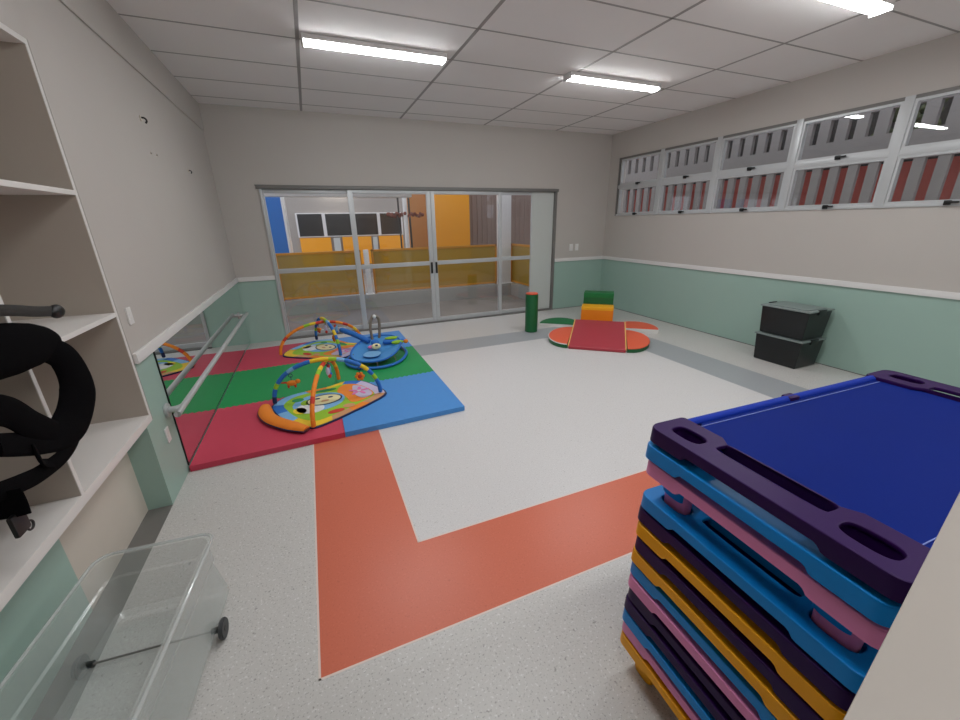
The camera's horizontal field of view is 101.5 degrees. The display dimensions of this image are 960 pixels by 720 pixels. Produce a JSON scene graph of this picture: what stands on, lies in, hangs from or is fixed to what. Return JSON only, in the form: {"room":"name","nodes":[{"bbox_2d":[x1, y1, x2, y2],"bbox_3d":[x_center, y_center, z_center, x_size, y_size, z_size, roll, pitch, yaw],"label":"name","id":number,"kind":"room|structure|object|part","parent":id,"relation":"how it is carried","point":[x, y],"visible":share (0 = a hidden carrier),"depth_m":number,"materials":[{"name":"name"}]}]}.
{"room":"daycare playroom","nodes":[
{"label":"daycare playroom","id":0,"kind":"room"},
{"bbox_2d":[0,0,249,719],"bbox_3d":[-2.243,-0.564,2.018,0.612,2.906,6.915,-9,21,-21],"label":"wall","id":1,"kind":"structure","parent":0,"point":[156,226],"depth_m":2.20,"materials":[{"name":"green paint"}]},
{"bbox_2d":[0,22,151,611],"bbox_3d":[-1.524,-0.009,0.525,0.485,1.790,3.042,-9,21,-21],"label":"shelving unit","id":2,"kind":"object","parent":1,"relation":"attached to","point":[49,256],"visible":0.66,"depth_m":1.79,"materials":[{"name":"beige laminate"}]},
{"bbox_3d":[-1.808,-0.247,1.187,0.470,1.726,0.018,-9,21,-21],"label":"panel","id":3,"kind":"part","parent":2,"relation":"part of","materials":[{"name":"beige laminate"}]},
{"bbox_2d":[0,304,95,538],"bbox_3d":[-1.532,0.165,1.076,0.482,0.631,0.744,-9,21,-21],"label":"stroller","id":4,"kind":"object","parent":2,"relation":"on","point":[24,347],"visible":1,"depth_m":1.20,"materials":[{"name":"black"}]},
{"bbox_3d":[-2.098,-0.473,1.843,0.470,1.726,0.018,-9,21,-21],"label":"panel","id":5,"kind":"part","parent":2,"relation":"part of","materials":[{"name":"beige laminate"}]},
{"bbox_2d":[124,307,134,324],"bbox_3d":[-1.919,-0.242,2.149,0.010,0.092,0.056,-9,21,-21],"label":"wall socket","id":6,"kind":"object","parent":1,"relation":"attached to","point":[128,312],"visible":1,"depth_m":2.14,"materials":[{"name":"white plastic"}]},
{"bbox_2d":[139,115,147,123],"bbox_3d":[-2.365,-1.692,2.759,0.040,0.054,0.038,-9,21,-21],"label":"wall hook","id":7,"kind":"object","parent":1,"relation":"attached to","point":[140,116],"visible":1,"depth_m":2.75,"materials":[{"name":"black plastic"}]},
{"bbox_2d":[164,426,171,442],"bbox_3d":[-1.906,0.456,2.395,0.010,0.092,0.056,-9,21,-21],"label":"wall socket","id":8,"kind":"object","parent":1,"relation":"attached to","point":[166,430],"visible":1,"depth_m":2.38,"materials":[{"name":"white plastic"}]},
{"bbox_2d":[132,278,237,363],"bbox_3d":[-2.546,-0.534,3.665,0.020,0.057,3.525,-9,21,-21],"label":"trim","id":9,"kind":"structure","parent":1,"relation":"attached to","point":[151,346],"depth_m":2.75,"materials":[{"name":"white"}]},
{"bbox_2d":[153,284,249,464],"bbox_3d":[-2.593,-0.160,3.918,0.008,0.814,3.233,-9,21,-21],"label":"wall mirror","id":10,"kind":"object","parent":1,"relation":"attached to","point":[183,358],"visible":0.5,"depth_m":3.19,"materials":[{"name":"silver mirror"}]},
{"bbox_2d":[163,312,247,416],"bbox_3d":[-2.459,-0.133,3.719,0.104,0.090,3.114,-9,21,-21],"label":"handrail","id":11,"kind":"object","parent":1,"relation":"attached to","point":[179,409],"visible":1,"depth_m":2.83,"materials":[{"name":"grey metal"}]},
{"bbox_2d":[198,103,612,343],"bbox_3d":[-0.508,-2.053,6.145,5.990,2.906,0.150,-9,21,-21],"label":"wall","id":12,"kind":"structure","parent":0,"point":[247,147],"depth_m":5.47,"materials":[{"name":"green paint"}]},
{"bbox_2d":[237,276,274,281],"bbox_3d":[-3.007,-1.094,5.278,0.443,0.057,0.020,-9,21,-21],"label":"trim","id":13,"kind":"structure","parent":12,"relation":"attached to","point":[258,278],"depth_m":5.27,"materials":[{"name":"white paint"}]},
{"bbox_2d":[254,185,558,339],"bbox_3d":[-0.760,-1.589,6.136,4.529,2.047,0.110,-9,21,-21],"label":"door","id":14,"kind":"structure","parent":12,"relation":"in","point":[543,201],"depth_m":6.18,"materials":[{"name":"grey metal"}]},
{"bbox_3d":[1.070,-1.864,6.849,0.412,1.965,0.007,-9,21,-21],"label":"closing panel","id":15,"kind":"part","parent":14,"relation":"part of","materials":[{"name":"grey"}]},
{"bbox_2d":[555,256,601,261],"bbox_3d":[1.802,-1.842,7.138,1.038,0.057,0.020,-9,21,-21],"label":"trim","id":16,"kind":"structure","parent":12,"relation":"attached to","point":[591,257],"depth_m":7.12,"materials":[{"name":"white wood"}]},
{"bbox_2d":[32,306,864,719],"bbox_3d":[0.650,0.412,3.611,6.610,0.101,6.885,-9,21,-21],"label":"floor","id":17,"kind":"structure","parent":0,"point":[473,563],"depth_m":1.92,"materials":[{"name":"plastic"}]},
{"bbox_2d":[71,557,228,680],"bbox_3d":[-1.196,1.026,1.311,0.479,0.335,0.788,-7,20,-16],"label":"wheel axle","id":18,"kind":"object","parent":17,"relation":"on","point":[82,663],"visible":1,"depth_m":1.47,"materials":[{"name":"black metal"}]},
{"bbox_2d":[189,397,344,471],"bbox_3d":[-1.675,0.512,3.239,0.998,0.042,0.991,-9,21,-21],"label":"foam mat","id":19,"kind":"object","parent":17,"relation":"on","point":[234,433],"visible":0.52,"depth_m":2.97,"materials":[{"name":"red plastic"}]},
{"bbox_2d":[258,357,386,432],"bbox_3d":[-1.403,0.189,3.451,0.776,0.414,1.037,12,23,33],"label":"play gym","id":20,"kind":"object","parent":19,"relation":"on","point":[315,408],"visible":1,"depth_m":3.42,"materials":[{"name":"multicoloured fabric"}]},
{"bbox_2d":[258,404,309,432],"bbox_3d":[-1.638,0.479,3.173,0.712,0.055,0.179,14,24,36],"label":"pillow","id":21,"kind":"object","parent":20,"relation":"on","point":[287,417],"depth_m":3.21,"materials":[{"name":"fabric"}]},
{"bbox_2d":[236,342,309,371],"bbox_3d":[-2.404,-0.057,4.893,0.998,0.042,0.920,-9,21,-21],"label":"foam mat","id":22,"kind":"object","parent":17,"relation":"on","point":[265,357],"visible":0.53,"depth_m":4.71,"materials":[{"name":"red plastic"}]},
{"bbox_2d":[279,317,360,358],"bbox_3d":[-1.960,-0.335,4.967,0.929,0.414,0.776,2,20,9],"label":"play gym","id":23,"kind":"object","parent":22,"relation":"on","point":[333,347],"visible":0.95,"depth_m":4.91,"materials":[{"name":"multicoloured fabric"}]},
{"bbox_2d":[218,361,335,408],"bbox_3d":[-2.046,0.222,4.082,0.998,0.042,1.060,-9,21,-21],"label":"foam mat","id":24,"kind":"object","parent":17,"relation":"on","point":[254,385],"visible":0.56,"depth_m":3.98,"materials":[{"name":"green plastic"}]},
{"bbox_2d":[338,330,411,346],"bbox_3d":[-1.497,-0.213,5.287,0.998,0.042,0.920,-9,21,-21],"label":"foam mat","id":25,"kind":"object","parent":17,"relation":"on","point":[351,339],"visible":0.12,"depth_m":5.49,"materials":[{"name":"blue plastic"}]},
{"bbox_2d":[333,346,433,383],"bbox_3d":[-1.139,0.066,4.475,0.998,0.042,1.060,-9,21,-21],"label":"foam mat","id":26,"kind":"object","parent":17,"relation":"on","point":[413,363],"visible":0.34,"depth_m":4.32,"materials":[{"name":"green plastic"}]},
{"bbox_2d":[339,314,407,369],"bbox_3d":[-1.234,-0.259,4.633,0.762,0.452,0.932,-9,21,-21],"label":"baby bouncer","id":27,"kind":"object","parent":26,"relation":"on","point":[380,347],"visible":0.99,"depth_m":4.67},
{"bbox_3d":[-1.220,-0.146,4.621,0.562,0.122,0.742,0,19,3],"label":"seat frame","id":28,"kind":"part","parent":27,"relation":"part of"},
{"bbox_2d":[342,371,464,436],"bbox_3d":[-0.768,0.356,3.633,0.998,0.042,0.990,-9,21,-21],"label":"foam mat","id":29,"kind":"object","parent":17,"relation":"on","point":[410,398],"visible":0.66,"depth_m":3.44,"materials":[{"name":"blue plastic"}]},
{"bbox_2d":[525,292,537,332],"bbox_3d":[0.756,-0.699,5.747,0.184,0.570,0.184,-9,21,-21],"label":"cylinder","id":30,"kind":"object","parent":17,"relation":"on","point":[531,302],"visible":1,"depth_m":5.68,"materials":[{"name":"green plastic"}]},
{"bbox_2d":[539,317,573,326],"bbox_3d":[1.273,-0.597,6.194,0.614,0.062,0.407,5,20,17],"label":"disc","id":31,"kind":"object","parent":17,"relation":"on","point":[550,322],"visible":0.77,"depth_m":6.08,"materials":[{"name":"green plastic"}]},
{"bbox_2d":[548,327,571,347],"bbox_3d":[1.105,-0.334,5.456,0.298,0.062,0.894,5,20,17],"label":"disc","id":32,"kind":"object","parent":17,"relation":"on","point":[559,337],"visible":0.98,"depth_m":5.32,"materials":[{"name":"orange plastic"}]},
{"bbox_2d":[568,319,626,352],"bbox_3d":[1.599,-0.347,5.306,0.714,0.169,0.950,5,20,17],"label":"ramp","id":33,"kind":"object","parent":17,"relation":"on","point":[609,336],"visible":1,"depth_m":5.21,"materials":[{"name":"plastic"}]},
{"bbox_2d":[581,290,613,320],"bbox_3d":[1.846,-0.812,6.152,0.472,0.475,0.462,5,20,17],"label":"steps","id":34,"kind":"structure","parent":17,"relation":"on","point":[597,305],"depth_m":6.03,"materials":[{"name":"orange plastic"}]},
{"bbox_2d":[626,330,649,352],"bbox_3d":[2.078,-0.247,5.158,0.288,0.062,0.894,5,20,17],"label":"disc","id":35,"kind":"object","parent":17,"relation":"on","point":[636,341],"visible":0.98,"depth_m":5.03,"materials":[{"name":"orange plastic"}]},
{"bbox_2d":[626,321,658,332],"bbox_3d":[2.326,-0.504,5.872,0.614,0.062,0.407,5,20,17],"label":"disc","id":36,"kind":"object","parent":17,"relation":"on","point":[636,326],"visible":0.73,"depth_m":5.71,"materials":[{"name":"orange plastic"}]},
{"bbox_2d":[620,629,690,719],"bbox_3d":[1.151,1.055,1.377,1.168,0.150,0.589,-8,21,-19],"label":"cot","id":37,"kind":"object","parent":17,"relation":"on","point":[646,671],"visible":0.09,"depth_m":1.28,"materials":[{"name":"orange plastic"}]},
{"bbox_3d":[0.593,1.063,1.390,0.062,0.148,0.100,-8,21,-19],"label":"leg","id":38,"kind":"part","parent":37,"relation":"part of","materials":[{"name":"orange plastic"}]},
{"bbox_2d":[622,620,700,719],"bbox_3d":[1.153,1.003,1.361,1.168,0.150,0.588,-8,21,-19],"label":"cot","id":39,"kind":"object","parent":37,"relation":"on","point":[645,653],"visible":0.06,"depth_m":1.24,"materials":[{"name":"pink plastic"}]},
{"bbox_2d":[622,607,715,719],"bbox_3d":[1.147,0.952,1.343,1.168,0.150,0.589,-8,21,-19],"label":"cot","id":40,"kind":"object","parent":39,"relation":"on","point":[647,642],"visible":0.12,"depth_m":1.20,"materials":[{"name":"blue plastic"}]},
{"bbox_2d":[624,593,731,719],"bbox_3d":[1.147,0.900,1.326,1.168,0.150,0.588,-8,21,-19],"label":"cot","id":41,"kind":"object","parent":40,"relation":"on","point":[683,669],"visible":0.1,"depth_m":1.16,"materials":[{"name":"purple plastic"}]},
{"bbox_2d":[628,587,745,719],"bbox_3d":[1.152,0.849,1.306,1.168,0.150,0.589,-8,21,-19],"label":"cot","id":42,"kind":"object","parent":41,"relation":"on","point":[727,705],"visible":0.09,"depth_m":1.12,"materials":[{"name":"blue"}]},
{"bbox_2d":[628,572,760,719],"bbox_3d":[1.146,0.798,1.287,1.168,0.150,0.589,-8,21,-19],"label":"cot","id":43,"kind":"object","parent":42,"relation":"on","point":[721,680],"visible":0.14,"depth_m":1.08,"materials":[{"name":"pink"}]},
{"bbox_2d":[630,561,776,719],"bbox_3d":[1.147,0.746,1.271,1.168,0.150,0.588,-8,21,-19],"label":"cot","id":44,"kind":"object","parent":43,"relation":"on","point":[656,592],"visible":0.16,"depth_m":1.05,"materials":[{"name":"blue plastic"}]},
{"bbox_2d":[631,545,799,719],"bbox_3d":[1.143,0.695,1.252,1.168,0.150,0.589,-8,21,-19],"label":"cot","id":45,"kind":"object","parent":44,"relation":"on","point":[773,703],"visible":0.08,"depth_m":1.00,"materials":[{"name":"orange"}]},
{"bbox_2d":[635,535,823,719],"bbox_3d":[1.146,0.645,1.229,1.168,0.150,0.589,-8,21,-19],"label":"cot","id":46,"kind":"object","parent":45,"relation":"on","point":[781,688],"visible":0.12,"depth_m":0.96,"materials":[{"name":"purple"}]},
{"bbox_2d":[636,520,846,719],"bbox_3d":[1.144,0.592,1.216,1.168,0.150,0.588,-8,21,-19],"label":"cot","id":47,"kind":"object","parent":46,"relation":"on","point":[804,687],"visible":0.11,"depth_m":0.93,"materials":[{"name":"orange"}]},
{"bbox_2d":[638,505,855,710],"bbox_3d":[1.144,0.540,1.200,1.168,0.150,0.588,-8,21,-19],"label":"cot","id":48,"kind":"object","parent":47,"relation":"on","point":[841,696],"visible":0.08,"depth_m":0.92,"materials":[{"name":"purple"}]},
{"bbox_2d":[641,485,878,693],"bbox_3d":[1.145,0.490,1.179,1.168,0.150,0.588,-8,21,-19],"label":"cot","id":49,"kind":"object","parent":48,"relation":"on","point":[794,612],"visible":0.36,"depth_m":0.91,"materials":[{"name":"blue plastic"}]},
{"bbox_2d":[646,460,889,652],"bbox_3d":[1.145,0.377,1.137,1.168,0.150,0.588,-8,21,-19],"label":"cot","id":50,"kind":"object","parent":49,"relation":"on","point":[863,629],"visible":0.16,"depth_m":0.82,"materials":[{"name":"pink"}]},
{"bbox_3d":[0.586,0.384,1.150,0.062,0.148,0.100,-8,21,-19],"label":"leg","id":51,"kind":"part","parent":50,"relation":"part of","materials":[{"name":"pink plastic"}]},
{"bbox_2d":[645,440,901,634],"bbox_3d":[1.136,0.325,1.123,1.168,0.150,0.588,-8,21,-19],"label":"cot","id":52,"kind":"object","parent":50,"relation":"on","point":[869,602],"visible":0.21,"depth_m":0.81,"materials":[{"name":"blue plastic"}]},
{"bbox_3d":[0.577,0.333,1.135,0.062,0.148,0.100,-8,21,-19],"label":"leg","id":53,"kind":"part","parent":52,"relation":"part of","materials":[{"name":"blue plastic"}]},
{"bbox_2d":[650,370,959,603],"bbox_3d":[1.140,0.271,1.100,1.168,0.150,0.588,-8,21,-19],"label":"cot","id":54,"kind":"object","parent":52,"relation":"on","point":[876,454],"visible":0.88,"depth_m":0.98,"materials":[{"name":"blue"}]},
{"bbox_3d":[0.581,0.279,1.112,0.062,0.148,0.100,-8,21,-19],"label":"leg","id":55,"kind":"part","parent":54,"relation":"part of","materials":[{"name":"purple plastic"}]},
{"bbox_3d":[1.044,0.131,1.319,0.905,0.030,0.029,-8,21,-19],"label":"rail","id":56,"kind":"part","parent":54,"relation":"part of","materials":[{"name":"blue plastic"}]},
{"bbox_3d":[0.725,0.404,0.750,0.062,0.148,0.100,-8,21,-19],"label":"leg","id":57,"kind":"part","parent":54,"relation":"part of","materials":[{"name":"purple plastic"}]},
{"bbox_3d":[1.555,0.141,1.452,0.062,0.148,0.100,-8,21,-19],"label":"leg","id":58,"kind":"part","parent":54,"relation":"part of","materials":[{"name":"purple plastic"}]},
{"bbox_3d":[1.621,0.153,1.251,0.138,0.044,0.588,-8,21,-19],"label":"frame","id":59,"kind":"part","parent":54,"relation":"part of","materials":[{"name":"purple plastic"}]},
{"bbox_3d":[0.721,0.457,0.773,0.062,0.148,0.100,-8,21,-19],"label":"leg","id":60,"kind":"part","parent":52,"relation":"part of","materials":[{"name":"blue plastic"}]},
{"bbox_3d":[0.728,0.509,0.788,0.062,0.148,0.100,-8,21,-19],"label":"leg","id":61,"kind":"part","parent":50,"relation":"part of","materials":[{"name":"pink plastic"}]},
{"bbox_3d":[0.732,0.623,0.827,0.062,0.148,0.100,-8,21,-19],"label":"leg","id":62,"kind":"part","parent":49,"relation":"part of","materials":[{"name":"pink plastic"}]},
{"bbox_2d":[754,331,826,368],"bbox_3d":[3.433,-0.140,4.395,0.410,0.318,0.514,-9,21,-21],"label":"storage box","id":63,"kind":"object","parent":17,"relation":"on","point":[780,350],"visible":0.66,"depth_m":4.25,"materials":[{"name":"black plastic"}]},
{"bbox_3d":[3.431,-0.277,4.346,0.410,0.023,0.500,-9,21,-21],"label":"lid","id":64,"kind":"part","parent":63,"relation":"part of","materials":[{"name":"grey plastic"}]},
{"bbox_2d":[760,301,834,340],"bbox_3d":[3.428,-0.439,4.289,0.410,0.318,0.514,-9,21,-21],"label":"storage box","id":65,"kind":"object","parent":63,"relation":"on","point":[798,321],"visible":1,"depth_m":4.15,"materials":[{"name":"black plastic"}]},
{"bbox_3d":[3.425,-0.577,4.241,0.410,0.023,0.500,-9,21,-21],"label":"lid","id":66,"kind":"part","parent":65,"relation":"part of","materials":[{"name":"grey"}]},
{"bbox_2d":[843,492,959,719],"bbox_3d":[0.520,0.855,0.407,0.668,1.201,0.410,-14,23,-31],"label":"cabinet","id":67,"kind":"object","parent":17,"relation":"on","point":[914,674],"visible":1,"depth_m":0.33,"materials":[{"name":"laminate"}]},
{"bbox_2d":[106,0,959,134],"bbox_3d":[0.564,-2.362,2.550,6.490,0.031,6.765,-9,21,-21],"label":"ceiling","id":68,"kind":"structure","parent":0,"point":[508,61],"depth_m":3.30,"materials":[{"name":"tile"}]},
{"bbox_2d":[301,32,446,66],"bbox_3d":[-0.831,-2.510,3.182,1.142,0.058,0.132,-9,21,-21],"label":"ceiling lamp","id":69,"kind":"object","parent":68,"relation":"attached to","point":[307,39],"visible":1,"depth_m":3.13,"materials":[{"name":"white plastic"}]},
{"bbox_2d":[563,71,660,92],"bbox_3d":[1.380,-2.854,4.038,1.142,0.058,0.132,-9,21,-21],"label":"ceiling lamp","id":70,"kind":"object","parent":68,"relation":"attached to","point":[573,76],"visible":1,"depth_m":3.98,"materials":[{"name":"white plastic"}]},
{"bbox_2d":[567,76,658,91],"bbox_3d":[1.380,-2.838,4.043,1.118,0.022,0.112,-9,21,-21],"label":"diffuser","id":71,"kind":"object","parent":70,"relation":"attached to","point":[596,80],"depth_m":4.00,"materials":[{"name":"white plastic"}]},
{"bbox_2d":[821,0,895,17],"bbox_3d":[2.228,-2.321,2.481,1.142,0.058,0.132,-9,21,-21],"label":"ceiling lamp","id":72,"kind":"object","parent":68,"relation":"attached to","point":[872,8],"visible":1,"depth_m":2.60,"materials":[{"name":"white plastic"}]},
{"bbox_2d":[600,32,959,396],"bbox_3d":[3.626,-1.478,4.289,0.150,2.906,6.915,-9,21,-21],"label":"wall","id":73,"kind":"structure","parent":0,"point":[867,331],"depth_m":4.20,"materials":[{"name":"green paint"}]},
{"bbox_2d":[615,308,865,375],"bbox_3d":[3.609,-0.078,4.678,0.006,0.008,6.765,-9,21,-21],"label":"baseboard","id":74,"kind":"structure","parent":73,"relation":"attached to","point":[615,308],"depth_m":5.31,"materials":[{"name":"grey"}]},
{"bbox_2d":[602,256,959,299],"bbox_3d":[3.586,-0.905,4.383,0.020,0.057,6.765,-9,21,-21],"label":"trim","id":75,"kind":"structure","parent":73,"relation":"attached to","point":[896,289],"depth_m":4.26,"materials":[{"name":"white"}]},
{"bbox_2d":[615,85,959,215],"bbox_3d":[3.425,-2.140,4.351,0.107,0.911,5.475,-9,21,-21],"label":"window","id":76,"kind":"structure","parent":73,"relation":"in","point":[898,149],"depth_m":4.17,"materials":[{"name":"grey"}]},
{"bbox_3d":[2.566,-2.612,6.407,0.048,0.405,0.838,-9,21,-21],"label":"sash","id":77,"kind":"part","parent":76,"relation":"part of","materials":[{"name":"silver metal"}]},
{"bbox_3d":[2.557,-3.039,6.257,0.048,0.391,0.838,-9,21,-21],"label":"sash","id":78,"kind":"part","parent":76,"relation":"part of","materials":[{"name":"silver metal"}]},
{"bbox_3d":[2.917,-2.337,5.609,0.048,0.405,0.848,-9,21,-21],"label":"sash","id":79,"kind":"part","parent":76,"relation":"part of","materials":[{"name":"silver metal"}]},
{"bbox_3d":[2.909,-2.764,5.458,0.048,0.391,0.848,-9,21,-21],"label":"sash","id":80,"kind":"part","parent":76,"relation":"part of","materials":[{"name":"silver metal"}]},
{"bbox_3d":[3.272,-2.060,4.804,0.048,0.405,0.853,-9,21,-21],"label":"sash","id":81,"kind":"part","parent":76,"relation":"part of","materials":[{"name":"silver metal"}]},
{"bbox_3d":[3.264,-2.487,4.653,0.048,0.391,0.853,-9,21,-21],"label":"sash","id":82,"kind":"part","parent":76,"relation":"part of","materials":[{"name":"silver metal"}]},
{"bbox_3d":[3.617,-1.790,4.020,0.048,0.405,0.798,-9,21,-21],"label":"sash","id":83,"kind":"part","parent":76,"relation":"part of","materials":[{"name":"silver metal"}]},
{"bbox_3d":[3.609,-2.218,3.869,0.048,0.391,0.798,-9,21,-21],"label":"sash","id":84,"kind":"part","parent":76,"relation":"part of","materials":[{"name":"silver metal"}]},
{"bbox_3d":[3.960,-1.522,3.241,0.048,0.405,0.843,-9,21,-21],"label":"sash","id":85,"kind":"part","parent":76,"relation":"part of","materials":[{"name":"silver metal"}]},
{"bbox_3d":[3.952,-1.950,3.091,0.048,0.391,0.843,-9,21,-21],"label":"sash","id":86,"kind":"part","parent":76,"relation":"part of","materials":[{"name":"silver metal"}]},
{"label":"outside","id":87,"kind":"structure","parent":0,"visible":0},
{"bbox_2d":[287,273,524,331],"bbox_3d":[-1.465,-1.870,10.246,10.100,0.110,7.635,-9,21,-21],"label":"floor","id":88,"kind":"structure","parent":87,"point":[386,314],"depth_m":7.34,"materials":[{"name":"concrete"}]},
{"bbox_2d":[265,197,293,299],"bbox_3d":[-4.210,-2.502,7.195,1.235,3.210,0.870,-9,21,-21],"label":"wall","id":89,"kind":"structure","parent":88,"relation":"on","point":[276,207],"depth_m":7.03,"materials":[{"name":"blue paint"}]},
{"bbox_2d":[264,193,411,197],"bbox_3d":[-2.550,-1.765,6.216,3.052,2.410,0.200,-9,21,-21],"label":"beam","id":90,"kind":"structure","parent":88,"relation":"on","point":[265,194],"depth_m":6.02,"materials":[{"name":"white metal"}]},
{"bbox_2d":[284,197,405,272],"bbox_3d":[-4.884,-4.496,12.285,7.000,3.610,0.270,-9,21,-21],"label":"building","id":91,"kind":"structure","parent":88,"relation":"on","point":[316,224],"depth_m":12.44,"materials":[{"name":"white"}]},
{"bbox_3d":[-5.230,-4.163,12.110,0.700,0.650,0.011,-9,21,-21],"label":"pane","id":92,"kind":"part","parent":91,"relation":"part of","materials":[{"name":"grey glass"}]},
{"bbox_3d":[-5.149,-3.416,12.425,0.900,0.870,0.070,-9,21,-21],"label":"orange panel","id":93,"kind":"part","parent":91,"relation":"part of","materials":[{"name":"orange paint"}]},
{"bbox_3d":[-4.571,-3.709,12.578,0.200,0.400,0.070,-9,21,-21],"label":"grey panel","id":94,"kind":"part","parent":91,"relation":"part of","materials":[{"name":"grey"}]},
{"bbox_3d":[-4.473,-4.280,12.403,0.740,0.650,0.011,-9,21,-21],"label":"pane","id":95,"kind":"part","parent":91,"relation":"part of","materials":[{"name":"grey glass"}]},
{"bbox_3d":[-3.995,-3.596,12.871,0.900,0.870,0.070,-9,21,-21],"label":"orange panel","id":96,"kind":"part","parent":91,"relation":"part of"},
{"bbox_3d":[-3.689,-4.402,12.706,0.720,0.650,0.011,-9,21,-21],"label":"pane","id":97,"kind":"part","parent":91,"relation":"part of","materials":[{"name":"grey glass"}]},
{"bbox_3d":[-3.469,-3.881,13.005,0.150,0.400,0.070,-9,21,-21],"label":"grey panel","id":98,"kind":"part","parent":91,"relation":"part of","materials":[{"name":"grey"}]},
{"bbox_3d":[-2.950,-4.517,12.992,0.680,0.650,0.011,-9,21,-21],"label":"pane","id":99,"kind":"part","parent":91,"relation":"part of","materials":[{"name":"grey glass"}]},
{"bbox_3d":[-2.980,-3.754,13.264,0.800,0.870,0.070,-9,21,-21],"label":"orange panel","id":100,"kind":"part","parent":91,"relation":"part of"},
{"bbox_2d":[386,198,423,289],"bbox_3d":[-1.525,-2.579,8.182,0.775,2.600,0.210,-9,21,-21],"label":"pole","id":101,"kind":"object","parent":88,"relation":"on","point":[405,214],"visible":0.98,"depth_m":8.07,"materials":[{"name":"white metal"}]},
{"bbox_2d":[284,282,528,315],"bbox_3d":[-1.817,-1.033,7.335,6.130,0.260,1.250,-9,21,-21],"label":"curb","id":102,"kind":"object","parent":88,"relation":"on","point":[346,302],"visible":0.54,"depth_m":7.88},
{"bbox_2d":[275,250,364,300],"bbox_3d":[-2.932,-1.576,7.281,1.470,0.840,0.040,-9,21,-21],"label":"mesh fence","id":103,"kind":"object","parent":102,"relation":"on","point":[302,285],"visible":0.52,"depth_m":7.25,"materials":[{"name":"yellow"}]},
{"bbox_3d":[-3.592,-1.474,7.026,0.040,0.840,0.040,-9,21,-21],"label":"post","id":104,"kind":"part","parent":103,"relation":"part of","materials":[{"name":"orange"}]},
{"bbox_3d":[-2.272,-1.679,7.536,0.040,0.840,0.040,-9,21,-21],"label":"post","id":105,"kind":"part","parent":103,"relation":"part of","materials":[{"name":"orange"}]},
{"bbox_2d":[363,250,374,294],"bbox_3d":[-2.166,-1.695,7.577,0.150,0.840,0.140,-9,21,-21],"label":"patio post","id":106,"kind":"object","parent":102,"relation":"on","point":[365,252],"visible":1,"depth_m":7.55,"materials":[{"name":"white"}]},
{"bbox_2d":[371,244,496,293],"bbox_3d":[-0.860,-1.899,8.083,2.640,0.840,0.040,-9,21,-21],"label":"mesh fence","id":107,"kind":"object","parent":102,"relation":"on","point":[460,274],"visible":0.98,"depth_m":8.03,"materials":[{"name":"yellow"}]},
{"bbox_3d":[-2.060,-1.712,7.618,0.040,0.840,0.040,-9,21,-21],"label":"post","id":108,"kind":"part","parent":107,"relation":"part of","materials":[{"name":"orange"}]},
{"bbox_3d":[0.340,-2.085,8.547,0.040,0.840,0.040,-9,21,-21],"label":"post","id":109,"kind":"part","parent":107,"relation":"part of","materials":[{"name":"orange"}]},
{"bbox_2d":[497,195,511,283],"bbox_3d":[0.505,-3.109,8.268,0.360,2.950,0.140,-9,21,-21],"label":"patio post","id":110,"kind":"object","parent":102,"relation":"on","point":[506,199],"visible":0.48,"depth_m":8.42,"materials":[{"name":"white"}]},
{"bbox_2d":[511,243,529,285],"bbox_3d":[0.928,-1.984,8.228,0.040,0.840,1.170,-9,21,-21],"label":"mesh fence","id":111,"kind":"object","parent":102,"relation":"on","point":[519,268],"visible":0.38,"depth_m":8.36,"materials":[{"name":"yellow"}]},
{"bbox_3d":[0.711,-2.154,8.721,0.040,0.840,0.040,-9,21,-21],"label":"post","id":112,"kind":"part","parent":111,"relation":"part of","materials":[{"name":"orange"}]},
{"bbox_2d":[434,194,469,287],"bbox_3d":[-0.705,-3.277,9.200,0.840,3.210,0.400,-9,21,-21],"label":"wall","id":113,"kind":"structure","parent":88,"relation":"on","point":[452,213],"depth_m":9.03,"materials":[{"name":"orange paint"}]},
{"bbox_2d":[406,194,530,289],"bbox_3d":[0.778,-3.571,9.953,5.280,3.210,0.250,-9,21,-21],"label":"wall","id":114,"kind":"structure","parent":88,"relation":"on","point":[482,208],"depth_m":9.62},
{"bbox_2d":[622,94,959,211],"bbox_3d":[4.286,-1.933,5.102,0.060,3.400,9.400,-9,21,-21],"label":"window","id":115,"kind":"structure","parent":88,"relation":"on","point":[928,131],"depth_m":4.96,"materials":[{"name":"glass"}]},
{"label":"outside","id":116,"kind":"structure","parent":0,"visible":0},
{"bbox_2d":[626,97,959,211],"bbox_3d":[4.889,-2.684,5.396,0.600,2.800,10.500,-9,21,-21],"label":"wall","id":117,"kind":"structure","parent":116,"point":[954,169],"depth_m":5.26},
{"bbox_2d":[871,98,948,135],"bbox_3d":[4.992,-2.735,4.623,0.346,0.587,0.576,-9,21,-21],"label":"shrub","id":118,"kind":"object","parent":117,"relation":"on","point":[922,109],"visible":0.1,"depth_m":4.46,"materials":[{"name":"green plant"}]}
]}

